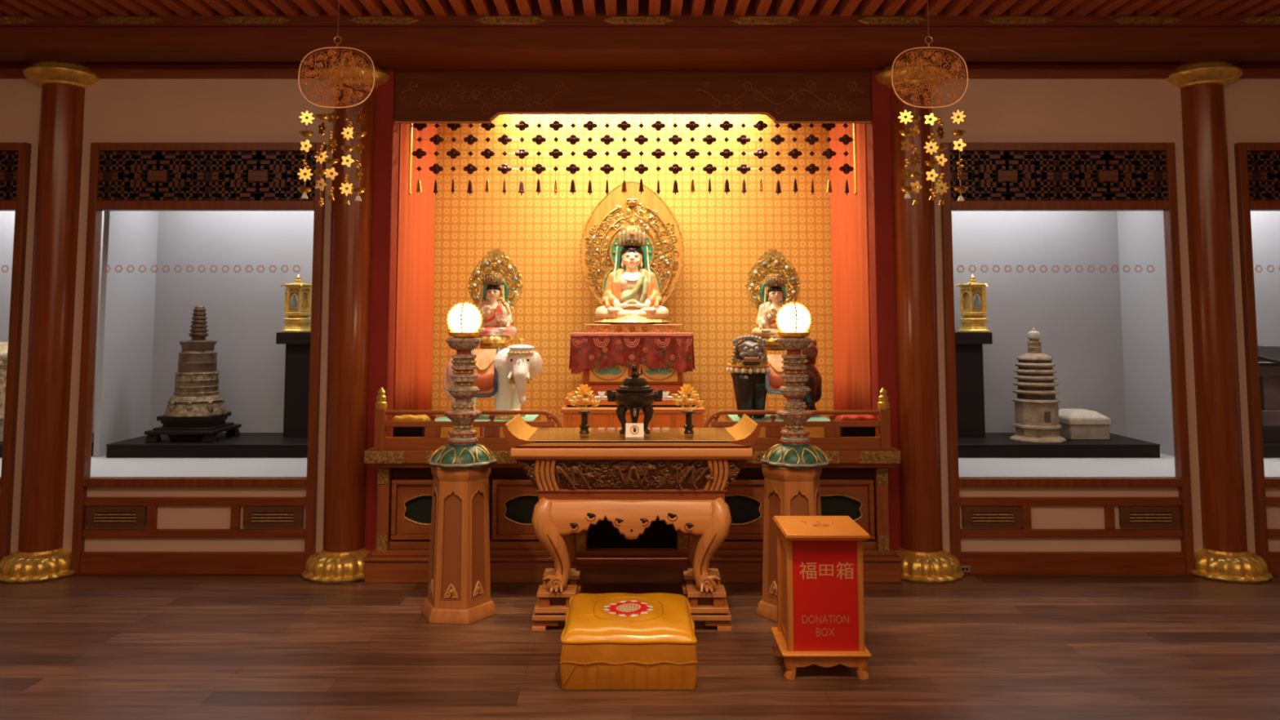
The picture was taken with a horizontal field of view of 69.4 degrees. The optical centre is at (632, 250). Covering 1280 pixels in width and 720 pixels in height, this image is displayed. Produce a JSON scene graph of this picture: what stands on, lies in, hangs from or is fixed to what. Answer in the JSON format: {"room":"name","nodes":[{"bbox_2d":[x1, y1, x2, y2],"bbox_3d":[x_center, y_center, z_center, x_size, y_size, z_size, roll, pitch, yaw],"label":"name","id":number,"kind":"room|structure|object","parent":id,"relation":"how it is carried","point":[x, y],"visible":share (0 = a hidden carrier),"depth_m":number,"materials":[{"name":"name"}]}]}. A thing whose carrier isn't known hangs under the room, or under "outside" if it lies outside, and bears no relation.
{"room":"house of worship","nodes":[
{"label":"house of worship","id":0,"kind":"room"},
{"bbox_2d":[93,210,158,457],"bbox_3d":[-3.780,0.393,6.931,0.040,2.183,0.680,0,-5,0],"label":"wall","id":1,"kind":"structure","parent":0,"point":[130,237],"depth_m":6.84,"materials":[{"name":"white paint"}]},
{"bbox_2d":[0,455,306,476],"bbox_3d":[-3.580,1.481,6.418,3.840,0.065,1.530,0,-5,0],"label":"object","id":2,"kind":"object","parent":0,"point":[101,466],"depth_m":6.04,"materials":[{"name":"grey"}]},
{"bbox_2d":[0,432,93,457],"bbox_3d":[-4.621,1.434,6.820,1.559,0.094,0.705,0,-5,0],"label":"display platform","id":3,"kind":"object","parent":2,"relation":"on","point":[1,443],"visible":0.02,"depth_m":6.57,"materials":[{"name":"black paint"}]},
{"bbox_2d":[0,342,8,442],"bbox_3d":[-4.684,1.030,6.798,0.553,0.706,0.423,0,-5,0],"label":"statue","id":4,"kind":"object","parent":3,"relation":"on","point":[3,345],"visible":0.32,"depth_m":6.63,"materials":[{"name":"ceramic"}]},
{"bbox_2d":[106,432,307,457],"bbox_3d":[-2.706,1.434,6.820,1.971,0.094,0.705,0,-5,0],"label":"display platform","id":5,"kind":"object","parent":2,"relation":"on","point":[245,445],"visible":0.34,"depth_m":6.47,"materials":[{"name":"black paint"}]},
{"bbox_2d":[144,411,241,442],"bbox_3d":[-3.224,1.294,6.799,0.488,0.180,0.480,0,-5,0],"label":"stand","id":6,"kind":"object","parent":5,"relation":"on","point":[192,428],"visible":0.92,"depth_m":6.62,"materials":[{"name":"black paint"}]},
{"bbox_2d":[164,306,226,417],"bbox_3d":[-3.220,0.808,6.837,0.409,0.795,0.408,-4,-6,43],"label":"stupa","id":7,"kind":"object","parent":6,"relation":"on","point":[196,393],"visible":1,"depth_m":6.72,"materials":[{"name":"beige stone"}]},
{"bbox_2d":[275,332,311,436],"bbox_3d":[-2.498,1.014,7.044,0.341,0.778,0.325,0,-5,0],"label":"plinth","id":8,"kind":"object","parent":5,"relation":"on","point":[297,362],"visible":0.45,"depth_m":6.92,"materials":[{"name":"black wood"}]},
{"bbox_2d":[280,274,311,332],"bbox_3d":[-2.557,0.404,7.050,0.271,0.441,0.236,0,-5,0],"label":"gilt reliquary","id":9,"kind":"object","parent":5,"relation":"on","point":[297,307],"visible":0.99,"depth_m":6.98,"materials":[{"name":"gold metal"}]},
{"bbox_2d":[0,210,314,432],"bbox_3d":[-3.590,0.628,7.268,3.820,2.900,0.030,0,-5,0],"label":"wall","id":10,"kind":"structure","parent":0,"point":[233,264],"depth_m":7.28,"materials":[{"name":"white paint"}]},
{"bbox_2d":[0,78,333,552],"bbox_3d":[-3.815,0.330,5.727,4.370,3.250,0.030,0,-5,0],"label":"wall","id":11,"kind":"structure","parent":0,"point":[117,110],"depth_m":5.79,"materials":[{"name":"beige paint"}]},
{"bbox_2d":[0,142,31,560],"bbox_3d":[-4.510,0.640,5.680,1.484,2.625,0.075,0,-5,0],"label":"window","id":12,"kind":"structure","parent":11,"relation":"in","point":[15,157],"depth_m":5.68,"materials":[{"name":"brown wood"}]},
{"bbox_2d":[84,506,146,527],"bbox_3d":[-3.130,1.614,5.596,0.360,0.120,0.025,0,-5,0],"label":"air vent","id":13,"kind":"object","parent":11,"relation":"in","point":[99,516],"visible":1,"depth_m":5.59,"materials":[{"name":"black"}]},
{"bbox_2d":[0,67,319,78],"bbox_3d":[-3.820,-1.113,5.809,4.360,0.060,0.035,0,-5,0],"label":"trim","id":14,"kind":"structure","parent":11,"relation":"attached to","point":[5,73],"depth_m":5.79,"materials":[{"name":"brown wood"}]},
{"bbox_2d":[71,142,326,574],"bbox_3d":[-2.646,0.640,5.680,1.452,2.625,0.075,0,-5,0],"label":"display case frame","id":15,"kind":"structure","parent":11,"relation":"in","point":[123,176],"depth_m":5.69,"materials":[{"name":"brown wood"}]},
{"bbox_2d":[242,506,303,527],"bbox_3d":[-2.177,1.614,5.596,0.360,0.120,0.025,0,-5,0],"label":"air vent","id":16,"kind":"object","parent":11,"relation":"in","point":[253,516],"visible":1,"depth_m":5.59,"materials":[{"name":"black"}]},
{"bbox_2d":[428,114,836,422],"bbox_3d":[0.000,0.434,6.963,3.040,3.240,0.030,0,-5,0],"label":"wall","id":17,"kind":"structure","parent":0,"point":[724,235],"depth_m":7.00,"materials":[{"name":"gold metal"}]},
{"bbox_2d":[393,142,871,399],"bbox_3d":[0.000,0.041,6.438,3.200,2.540,1.078,0,-5,0],"label":"wall","id":18,"kind":"structure","parent":0,"point":[866,143],"depth_m":5.96,"materials":[{"name":"paint"}]},
{"bbox_2d":[393,123,436,421],"bbox_3d":[-1.497,0.020,6.434,0.038,2.380,1.052,0,-5,0],"label":"curtain","id":19,"kind":"object","parent":18,"relation":"hanging from","point":[415,282],"visible":0.78,"depth_m":6.35,"materials":[{"name":"orange fabric"}]},
{"bbox_2d":[408,114,857,195],"bbox_3d":[0.000,-0.695,5.994,2.905,0.680,0.042,0,-5,0],"label":"lattice valance","id":20,"kind":"object","parent":18,"relation":"hanging from","point":[522,125],"visible":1,"depth_m":5.98,"materials":[{"name":"gold metal"}]},
{"bbox_2d":[829,123,871,419],"bbox_3d":[1.497,0.020,6.434,0.038,2.380,1.052,0,-5,0],"label":"curtain","id":21,"kind":"object","parent":18,"relation":"hanging from","point":[850,267],"visible":0.72,"depth_m":6.35,"materials":[{"name":"orange fabric"}]},
{"bbox_2d":[0,574,1279,719],"bbox_3d":[0.000,1.758,2.870,12.000,0.050,10.000,0,-5,0],"label":"floor","id":22,"kind":"structure","parent":0,"point":[73,646],"depth_m":4.14,"materials":[{"name":"brown wood"}]},
{"bbox_2d":[0,61,100,582],"bbox_3d":[-3.575,0.404,5.706,0.488,3.100,0.483,0,-5,0],"label":"round column","id":23,"kind":"structure","parent":22,"relation":"on","point":[40,555],"depth_m":5.61,"materials":[{"name":"brown wood"}]},
{"bbox_2d":[300,61,390,582],"bbox_3d":[-1.748,0.404,5.706,0.488,3.100,0.483,0,-5,0],"label":"round column","id":24,"kind":"structure","parent":22,"relation":"on","point":[341,556],"depth_m":5.59,"materials":[{"name":"brown wood"}]},
{"bbox_2d":[421,464,496,624],"bbox_3d":[-0.905,1.506,4.836,0.402,0.765,0.350,0,-5,6],"label":"pedestal","id":25,"kind":"object","parent":22,"relation":"on","point":[459,589],"visible":0.95,"depth_m":4.72,"materials":[{"name":"brown wood"}]},
{"bbox_2d":[427,301,497,468],"bbox_3d":[-0.897,0.696,4.900,0.367,0.856,0.352,0,-5,0],"label":"lamp","id":26,"kind":"object","parent":25,"relation":"on","point":[463,451],"visible":1,"depth_m":4.84,"materials":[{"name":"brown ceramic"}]},
{"bbox_2d":[560,592,697,689],"bbox_3d":[-0.017,1.707,4.111,0.575,0.249,0.637,0,-5,0],"label":"cushion","id":27,"kind":"object","parent":22,"relation":"on","point":[610,641],"visible":1,"depth_m":3.81,"materials":[{"name":"yellow fabric"}]},
{"bbox_2d":[502,413,760,631],"bbox_3d":[-0.006,1.380,4.785,1.270,1.008,0.570,0,-5,0],"label":"altar table","id":28,"kind":"object","parent":22,"relation":"on","point":[670,475],"visible":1,"depth_m":4.57,"materials":[{"name":"orange wood"}]},
{"bbox_2d":[566,393,600,434],"bbox_3d":[-0.254,0.846,4.792,0.175,0.205,0.082,0,-5,0],"label":"vase","id":29,"kind":"object","parent":28,"relation":"on","point":[584,427],"visible":1,"depth_m":4.77,"materials":[{"name":"brown metal"}]},
{"bbox_2d":[625,422,643,436],"bbox_3d":[0.009,0.905,4.666,0.090,0.066,0.063,0,-5,0],"label":"sign card","id":30,"kind":"object","parent":28,"relation":"on","point":[632,429],"visible":1,"depth_m":4.65,"materials":[{"name":"beige paper"}]},
{"bbox_2d":[606,364,662,434],"bbox_3d":[0.010,0.774,4.814,0.232,0.353,0.224,4,-6,-43],"label":"incense burner","id":31,"kind":"object","parent":28,"relation":"on","point":[634,394],"visible":0.98,"depth_m":4.76,"materials":[{"name":"brown metal"}]},
{"bbox_2d":[613,387,656,409],"bbox_3d":[0.010,0.771,4.814,0.224,0.107,0.224,0,-5,0],"label":"bowl","id":32,"kind":"object","parent":28,"relation":"on","point":[626,398],"depth_m":4.73,"materials":[{"name":"brown metal"}]},
{"bbox_2d":[671,393,704,434],"bbox_3d":[0.287,0.846,4.791,0.175,0.205,0.084,0,-5,0],"label":"vase","id":33,"kind":"object","parent":28,"relation":"on","point":[688,427],"visible":1,"depth_m":4.78,"materials":[{"name":"brown metal"}]},
{"bbox_2d":[363,422,902,582],"bbox_3d":[0.000,1.604,6.080,3.130,0.767,1.524,0,-5,0],"label":"platform","id":34,"kind":"object","parent":22,"relation":"on","point":[854,484],"visible":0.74,"depth_m":5.45,"materials":[{"name":"brown wood"}]},
{"bbox_2d":[391,414,430,436],"bbox_3d":[-1.346,1.087,5.601,0.201,0.188,0.174,0,-5,0],"label":"cushion","id":35,"kind":"object","parent":34,"relation":"on","point":[397,431],"visible":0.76,"depth_m":5.53,"materials":[{"name":"yellow fabric"}]},
{"bbox_2d":[373,387,562,449],"bbox_3d":[-0.965,0.988,5.439,1.106,0.360,0.071,0,-5,0],"label":"railing","id":36,"kind":"object","parent":34,"relation":"on","point":[432,440],"visible":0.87,"depth_m":5.42,"materials":[{"name":"brown wood"}]},
{"bbox_2d":[435,414,540,436],"bbox_3d":[-0.942,1.149,6.016,0.635,0.130,0.720,0,-5,0],"label":"stand","id":37,"kind":"object","parent":34,"relation":"on","point":[444,430],"visible":0.1,"depth_m":5.77,"materials":[{"name":"orange wood"}]},
{"bbox_2d":[443,338,542,419],"bbox_3d":[-0.922,0.832,6.010,0.842,0.518,0.413,-3,-5,33],"label":"elephant statue","id":38,"kind":"object","parent":37,"relation":"on","point":[504,374],"visible":0.75,"depth_m":5.86,"materials":[{"name":"white ceramic"}]},
{"bbox_2d":[467,248,523,349],"bbox_3d":[-0.943,0.315,6.156,0.373,0.677,0.270,-1,-5,7],"label":"statue","id":39,"kind":"object","parent":38,"relation":"on","point":[484,288],"visible":0.84,"depth_m":6.14,"materials":[{"name":"gold metal"}]},
{"bbox_2d":[560,364,705,427],"bbox_3d":[0.003,0.907,6.318,0.921,0.661,0.860,0,-5,0],"label":"stand","id":40,"kind":"object","parent":34,"relation":"on","point":[666,414],"visible":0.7,"depth_m":6.02,"materials":[{"name":"orange paint"}]},
{"bbox_2d":[568,332,695,373],"bbox_3d":[-0.005,0.710,6.453,0.849,0.274,0.624,0,-5,0],"label":"altar cloth","id":41,"kind":"object","parent":40,"relation":"on","point":[601,351],"visible":0.94,"depth_m":6.17,"materials":[{"name":"brown fabric"}]},
{"bbox_2d":[584,324,682,333],"bbox_3d":[0.005,0.554,6.552,0.670,0.064,0.430,0,-5,0],"label":"pedestal base","id":42,"kind":"object","parent":41,"relation":"on","point":[591,328],"visible":0.99,"depth_m":6.35,"materials":[{"name":"orange wood"}]},
{"bbox_2d":[579,180,684,324],"bbox_3d":[-0.006,-0.006,6.555,0.764,1.052,0.432,0,-5,0],"label":"statue","id":43,"kind":"object","parent":42,"relation":"on","point":[632,245],"visible":1,"depth_m":6.72,"materials":[{"name":"gold paint"}]},
{"bbox_2d":[568,395,697,400],"bbox_3d":[-0.003,0.974,6.090,0.840,0.018,0.173,0,-5,0],"label":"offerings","id":44,"kind":"object","parent":40,"relation":"on","point":[596,397],"visible":0.36,"depth_m":6.00,"materials":[{"name":"red"}]},
{"bbox_2d":[725,414,830,436],"bbox_3d":[0.940,1.149,6.016,0.620,0.130,0.720,0,-5,0],"label":"stand","id":45,"kind":"object","parent":34,"relation":"on","point":[814,431],"visible":0.06,"depth_m":5.77,"materials":[{"name":"orange wood"}]},
{"bbox_2d":[726,334,822,418],"bbox_3d":[0.950,0.819,6.015,0.774,0.541,0.362,3,-5,-29],"label":"lion statue","id":46,"kind":"object","parent":45,"relation":"on","point":[755,375],"visible":0.77,"depth_m":5.85,"materials":[{"name":"black paint"}]},
{"bbox_2d":[745,248,800,351],"bbox_3d":[0.937,0.321,6.156,0.372,0.688,0.270,-1,-5,7],"label":"statue","id":47,"kind":"object","parent":46,"relation":"on","point":[784,286],"visible":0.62,"depth_m":6.25,"materials":[{"name":"gold metal"}]},
{"bbox_2d":[703,387,890,449],"bbox_3d":[0.963,0.988,5.439,1.101,0.360,0.071,0,-5,0],"label":"railing","id":48,"kind":"object","parent":34,"relation":"on","point":[832,440],"visible":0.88,"depth_m":5.42,"materials":[{"name":"brown wood"}]},
{"bbox_2d":[835,414,876,436],"bbox_3d":[1.353,1.087,5.601,0.225,0.188,0.174,0,-5,0],"label":"cushion","id":49,"kind":"object","parent":34,"relation":"on","point":[844,431],"visible":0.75,"depth_m":5.53,"materials":[{"name":"red fabric"}]},
{"bbox_2d":[755,463,822,622],"bbox_3d":[0.838,1.506,4.836,0.402,0.765,0.350,0,-5,-6],"label":"pedestal","id":50,"kind":"object","parent":22,"relation":"on","point":[788,491],"visible":0.53,"depth_m":4.75,"materials":[{"name":"brown wood"}]},
{"bbox_2d":[760,301,830,468],"bbox_3d":[0.857,0.696,4.900,0.367,0.856,0.352,0,-5,0],"label":"lamp","id":51,"kind":"object","parent":50,"relation":"on","point":[794,451],"visible":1,"depth_m":4.84,"materials":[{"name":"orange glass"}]},
{"bbox_2d":[770,515,871,679],"bbox_3d":[0.821,1.524,4.087,0.376,0.617,0.387,0,-5,0],"label":"box","id":52,"kind":"object","parent":22,"relation":"on","point":[820,617],"visible":1,"depth_m":3.96,"materials":[{"name":"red wood"}]},
{"bbox_2d":[770,626,871,657],"bbox_3d":[0.821,1.727,4.081,0.376,0.013,0.360,0,-5,0],"label":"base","id":53,"kind":"object","parent":52,"relation":"attached to","point":[778,633],"depth_m":3.94,"materials":[{"name":"brown wood"}]},
{"bbox_2d":[875,61,964,582],"bbox_3d":[1.748,0.404,5.706,0.488,3.100,0.483,0,-5,0],"label":"round column","id":54,"kind":"structure","parent":22,"relation":"on","point":[925,559],"depth_m":5.59,"materials":[{"name":"brown wood"}]},
{"bbox_2d":[1164,61,1273,582],"bbox_3d":[3.575,0.404,5.706,0.488,3.100,0.483,0,-5,0],"label":"round column","id":55,"kind":"structure","parent":22,"relation":"on","point":[1224,555],"depth_m":5.61,"materials":[{"name":"brown wood"}]},
{"bbox_2d":[0,0,1279,16],"bbox_3d":[0.000,-1.706,1.826,11.968,0.108,7.170,0,-5,0],"label":"ceiling slats","id":56,"kind":"structure","parent":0,"point":[11,7],"depth_m":5.26,"materials":[{"name":"brown wood"}]},
{"bbox_2d":[297,3,375,207],"bbox_3d":[-1.507,-0.820,4.699,0.394,1.203,0.115,0,-5,0],"label":"hanging ornament","id":57,"kind":"object","parent":56,"relation":"hanging from","point":[331,145],"visible":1,"depth_m":4.70,"materials":[{"name":"brown metal"}]},
{"bbox_2d":[297,167,312,182],"bbox_3d":[-1.643,-0.382,4.635,0.076,0.076,0.006,1,-5,-14],"label":"flower","id":58,"kind":"object","parent":57,"relation":"on","point":[304,171],"depth_m":4.63,"materials":[{"name":"gold metal"}]},
{"bbox_2d":[298,110,314,124],"bbox_3d":[-1.643,-0.668,4.658,0.076,0.076,0.006,2,-5,-27],"label":"flower","id":59,"kind":"object","parent":57,"relation":"on","point":[306,114],"depth_m":4.66,"materials":[{"name":"gold metal"}]},
{"bbox_2d":[314,149,328,164],"bbox_3d":[-1.583,-0.476,4.698,0.076,0.076,0.006,-1,-5,10],"label":"flower","id":60,"kind":"object","parent":57,"relation":"on","point":[322,153],"depth_m":4.70,"materials":[{"name":"gold metal"}]},
{"bbox_2d":[338,182,352,195],"bbox_3d":[-1.451,-0.313,4.690,0.076,0.076,0.006,1,-5,-17],"label":"flower","id":61,"kind":"object","parent":57,"relation":"on","point":[349,186],"depth_m":4.69,"materials":[{"name":"gold metal"}]},
{"bbox_2d":[341,126,353,140],"bbox_3d":[-1.451,-0.599,4.712,0.076,0.076,0.006,-1,-5,12],"label":"flower","id":62,"kind":"object","parent":57,"relation":"on","point":[345,135],"depth_m":4.71,"materials":[{"name":"gold metal"}]},
{"bbox_2d":[353,111,366,125],"bbox_3d":[-1.375,-0.666,4.662,0.006,0.076,0.076,-4,-6,38],"label":"flower","id":63,"kind":"object","parent":57,"relation":"on","point":[362,119],"depth_m":4.66,"materials":[{"name":"gold metal"}]},
{"bbox_2d":[891,0,968,204],"bbox_3d":[1.511,-0.826,4.700,0.394,1.191,0.122,0,-5,0],"label":"hanging ornament","id":64,"kind":"object","parent":56,"relation":"hanging from","point":[909,118],"visible":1,"depth_m":4.70,"materials":[{"name":"brown metal"}]},
{"bbox_2d":[897,110,913,124],"bbox_3d":[1.375,-0.672,4.658,0.076,0.076,0.006,-1,-5,16],"label":"flower","id":65,"kind":"object","parent":64,"relation":"on","point":[905,113],"depth_m":4.66,"materials":[{"name":"gold metal"}]},
{"bbox_2d":[899,167,914,180],"bbox_3d":[1.375,-0.386,4.635,0.006,0.076,0.076,4,-6,-43],"label":"flower","id":66,"kind":"object","parent":64,"relation":"on","point":[910,174],"depth_m":4.63,"materials":[{"name":"gold metal"}]},
{"bbox_2d":[909,152,921,166],"bbox_3d":[1.435,-0.464,4.697,0.006,0.076,0.076,4,-6,-42],"label":"flower","id":67,"kind":"object","parent":64,"relation":"on","point":[915,155],"depth_m":4.69,"materials":[{"name":"gold metal"}]},
{"bbox_2d":[924,140,938,155],"bbox_3d":[1.503,-0.518,4.656,0.076,0.076,0.006,0,-5,1],"label":"flower","id":68,"kind":"object","parent":64,"relation":"on","point":[931,144],"depth_m":4.65,"materials":[{"name":"gold metal"}]},
{"bbox_2d":[933,181,948,195],"bbox_3d":[1.567,-0.317,4.690,0.076,0.076,0.006,0,-5,-2],"label":"flower","id":69,"kind":"object","parent":64,"relation":"on","point":[940,184],"depth_m":4.69,"materials":[{"name":"gold metal"}]},
{"bbox_2d":[951,109,966,124],"bbox_3d":[1.643,-0.673,4.663,0.076,0.076,0.006,-3,-6,36],"label":"flower","id":70,"kind":"object","parent":64,"relation":"on","point":[958,113],"depth_m":4.66,"materials":[{"name":"gold metal"}]},
{"bbox_2d":[953,138,966,151],"bbox_3d":[1.646,-0.529,4.651,0.062,0.065,0.006,-1,-5,17],"label":"flower","id":71,"kind":"object","parent":64,"relation":"on","point":[962,144],"depth_m":4.65,"materials":[{"name":"gold metal"}]},
{"bbox_2d":[0,61,1279,71],"bbox_3d":[0.000,-1.216,5.777,12.000,0.140,0.235,0,-5,0],"label":"beam","id":72,"kind":"structure","parent":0,"point":[396,65],"depth_m":5.75,"materials":[{"name":"brown wood"}]},
{"bbox_2d":[931,78,1279,553],"bbox_3d":[3.815,0.330,5.727,4.370,3.250,0.030,0,-5,0],"label":"wall","id":73,"kind":"structure","parent":0,"point":[996,110],"depth_m":5.79,"materials":[{"name":"beige paint"}]},
{"bbox_2d":[364,69,901,551],"bbox_3d":[0.000,0.410,5.786,3.280,3.100,0.160,0,-5,0],"label":"trim","id":74,"kind":"structure","parent":73,"relation":"attached to","point":[878,132],"depth_m":5.74,"materials":[{"name":"red wood"}]},
{"bbox_2d":[394,70,871,123],"bbox_3d":[0.000,-0.969,5.868,3.010,0.338,0.075,0,-5,0],"label":"lintel","id":75,"kind":"object","parent":73,"relation":"attached to","point":[420,96],"visible":1,"depth_m":5.84,"materials":[{"name":"brown wood"}]},
{"bbox_2d":[961,506,1022,527],"bbox_3d":[2.177,1.614,5.596,0.360,0.120,0.025,0,-5,0],"label":"air vent","id":76,"kind":"object","parent":73,"relation":"in","point":[971,516],"visible":1,"depth_m":5.59,"materials":[{"name":"black"}]},
{"bbox_2d":[938,142,1195,574],"bbox_3d":[2.646,0.640,5.680,1.452,2.625,0.075,0,-5,0],"label":"display case frame","id":77,"kind":"structure","parent":73,"relation":"in","point":[997,176],"depth_m":5.69,"materials":[{"name":"brown wood"}]},
{"bbox_2d":[942,67,1279,78],"bbox_3d":[3.820,-1.113,5.809,4.360,0.060,0.035,0,-5,0],"label":"trim","id":78,"kind":"structure","parent":73,"relation":"attached to","point":[973,73],"depth_m":5.79,"materials":[{"name":"brown wood"}]},
{"bbox_2d":[1118,506,1181,527],"bbox_3d":[3.130,1.614,5.596,0.360,0.120,0.025,0,-5,0],"label":"air vent","id":79,"kind":"object","parent":73,"relation":"in","point":[1130,516],"visible":1,"depth_m":5.59,"materials":[{"name":"black"}]},
{"bbox_2d":[1234,142,1279,574],"bbox_3d":[4.510,0.640,5.680,1.484,2.625,0.075,0,-5,0],"label":"display case frame","id":80,"kind":"structure","parent":73,"relation":"in","point":[1257,165],"depth_m":5.68,"materials":[{"name":"brown wood"}]},
{"bbox_2d":[951,210,1279,436],"bbox_3d":[3.590,0.628,7.268,3.820,2.900,0.030,0,-5,0],"label":"wall","id":81,"kind":"structure","parent":0,"point":[1055,273],"depth_m":7.28,"materials":[{"name":"white paint"}]},
{"bbox_2d":[958,452,1279,476],"bbox_3d":[3.580,1.481,6.418,3.840,0.065,1.530,0,-5,0],"label":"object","id":82,"kind":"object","parent":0,"point":[1163,466],"depth_m":6.04,"materials":[{"name":"grey"}]},
{"bbox_2d":[957,432,1159,457],"bbox_3d":[2.708,1.434,6.820,1.977,0.094,0.705,0,-5,0],"label":"display platform","id":83,"kind":"object","parent":82,"relation":"on","point":[993,445],"visible":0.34,"depth_m":6.47,"materials":[{"name":"black paint"}]},
{"bbox_2d":[955,332,992,436],"bbox_3d":[2.514,1.014,7.044,0.350,0.778,0.325,0,-5,0],"label":"plinth","id":84,"kind":"object","parent":83,"relation":"on","point":[968,345],"visible":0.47,"depth_m":6.92,"materials":[{"name":"black wood"}]},
{"bbox_2d":[955,274,990,332],"bbox_3d":[2.599,0.404,7.050,0.271,0.441,0.236,0,-5,0],"label":"gilt reliquary","id":85,"kind":"object","parent":84,"relation":"on","point":[973,301],"visible":1,"depth_m":6.98,"materials":[{"name":"gold metal"}]},
{"bbox_2d":[1008,328,1066,443],"bbox_3d":[2.949,0.976,6.764,0.357,0.810,0.357,1,-5,-7],"label":"pagoda","id":86,"kind":"object","parent":83,"relation":"on","point":[1036,403],"visible":1,"depth_m":6.66,"materials":[{"name":"brown stone"}]},
{"bbox_2d":[1058,408,1111,439],"bbox_3d":[3.329,1.292,6.899,0.305,0.200,0.360,0,-5,0],"label":"stone casket","id":87,"kind":"object","parent":83,"relation":"on","point":[1077,424],"visible":0.78,"depth_m":6.73,"materials":[{"name":"grey stone"}]},
{"bbox_2d":[1262,442,1279,457],"bbox_3d":[4.670,1.434,6.820,1.459,0.094,0.705,0,-5,0],"label":"display platform","id":88,"kind":"object","parent":82,"relation":"on","point":[1270,450],"visible":0.02,"depth_m":6.47,"materials":[{"name":"black paint"}]},
{"bbox_2d":[1257,346,1279,442],"bbox_3d":[4.796,1.025,6.830,0.706,0.723,0.544,0,-5,0],"label":"shrine","id":89,"kind":"object","parent":88,"relation":"on","point":[1268,373],"visible":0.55,"depth_m":6.62,"materials":[{"name":"black paint"}]},
{"bbox_2d":[1116,210,1174,455],"bbox_3d":[3.860,0.393,6.931,0.040,2.183,0.680,0,-5,0],"label":"wall","id":90,"kind":"structure","parent":0,"point":[1141,242],"depth_m":6.91,"materials":[{"name":"white paint"}]},
{"bbox_3d":[0.000,-1.823,1.800,12.000,0.080,7.300,0,-5,0],"label":"ceiling","id":91,"kind":"structure","parent":0,"visible":0},
{"bbox_2d":[0,0,1279,61],"bbox_3d":[0.000,-1.228,6.754,12.000,0.320,2.730,0,-5,0],"label":"ceiling beam","id":92,"kind":"structure","parent":91,"relation":"attached to","point":[707,37],"depth_m":5.41,"materials":[{"name":"brown wood"}]},
{"bbox_2d":[0,16,37,24],"bbox_3d":[-3.680,-1.339,5.388,0.416,0.050,0.011,0,-5,0],"label":"plaque","id":93,"kind":"object","parent":92,"relation":"attached to","point":[3,20],"visible":1,"depth_m":5.38,"materials":[{"name":"gold metal"}]},
{"bbox_2d":[93,16,164,24],"bbox_3d":[-2.938,-1.339,5.388,0.416,0.050,0.011,0,-5,0],"label":"plaque","id":94,"kind":"object","parent":92,"relation":"attached to","point":[104,20],"visible":1,"depth_m":5.38,"materials":[{"name":"gold metal"}]},
{"bbox_2d":[221,16,291,24],"bbox_3d":[-2.196,-1.339,5.388,0.416,0.050,0.011,0,-5,0],"label":"plaque","id":95,"kind":"object","parent":92,"relation":"attached to","point":[232,20],"visible":1,"depth_m":5.38,"materials":[{"name":"gold metal"}]},
{"bbox_2d":[348,16,418,24],"bbox_3d":[-1.454,-1.339,5.388,0.416,0.050,0.011,0,-5,0],"label":"plaque","id":96,"kind":"object","parent":92,"relation":"attached to","point":[359,20],"visible":1,"depth_m":5.38,"materials":[{"name":"gold metal"}]},
{"bbox_2d":[475,16,546,24],"bbox_3d":[-0.712,-1.339,5.388,0.416,0.050,0.011,0,-5,0],"label":"plaque","id":97,"kind":"object","parent":92,"relation":"attached to","point":[486,20],"visible":1,"depth_m":5.38,"materials":[{"name":"gold metal"}]},
{"bbox_2d":[603,16,672,24],"bbox_3d":[0.030,-1.339,5.388,0.416,0.050,0.011,0,-5,0],"label":"plaque","id":98,"kind":"object","parent":92,"relation":"attached to","point":[614,20],"visible":1,"depth_m":5.38,"materials":[{"name":"gold metal"}]},
{"bbox_2d":[729,16,799,24],"bbox_3d":[0.772,-1.339,5.388,0.416,0.050,0.011,0,-5,0],"label":"plaque","id":99,"kind":"object","parent":92,"relation":"attached to","point":[741,20],"visible":1,"depth_m":5.38,"materials":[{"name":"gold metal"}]},
{"bbox_2d":[857,16,927,24],"bbox_3d":[1.514,-1.339,5.388,0.416,0.050,0.011,0,-5,0],"label":"plaque","id":100,"kind":"object","parent":92,"relation":"attached to","point":[868,20],"visible":1,"depth_m":5.38,"materials":[{"name":"gold metal"}]},
{"bbox_2d":[984,16,1054,24],"bbox_3d":[2.256,-1.339,5.388,0.416,0.050,0.011,0,-5,0],"label":"plaque","id":101,"kind":"object","parent":92,"relation":"attached to","point":[996,20],"visible":1,"depth_m":5.38,"materials":[{"name":"gold metal"}]},
{"bbox_2d":[1111,16,1182,24],"bbox_3d":[2.998,-1.339,5.388,0.416,0.050,0.011,0,-5,0],"label":"plaque","id":102,"kind":"object","parent":92,"relation":"attached to","point":[1123,20],"visible":1,"depth_m":5.38,"materials":[{"name":"gold metal"}]},
{"bbox_2d":[1238,16,1279,24],"bbox_3d":[3.740,-1.339,5.388,0.416,0.050,0.011,0,-5,0],"label":"plaque","id":103,"kind":"object","parent":92,"relation":"attached to","point":[1251,20],"visible":1,"depth_m":5.38,"materials":[{"name":"gold metal"}]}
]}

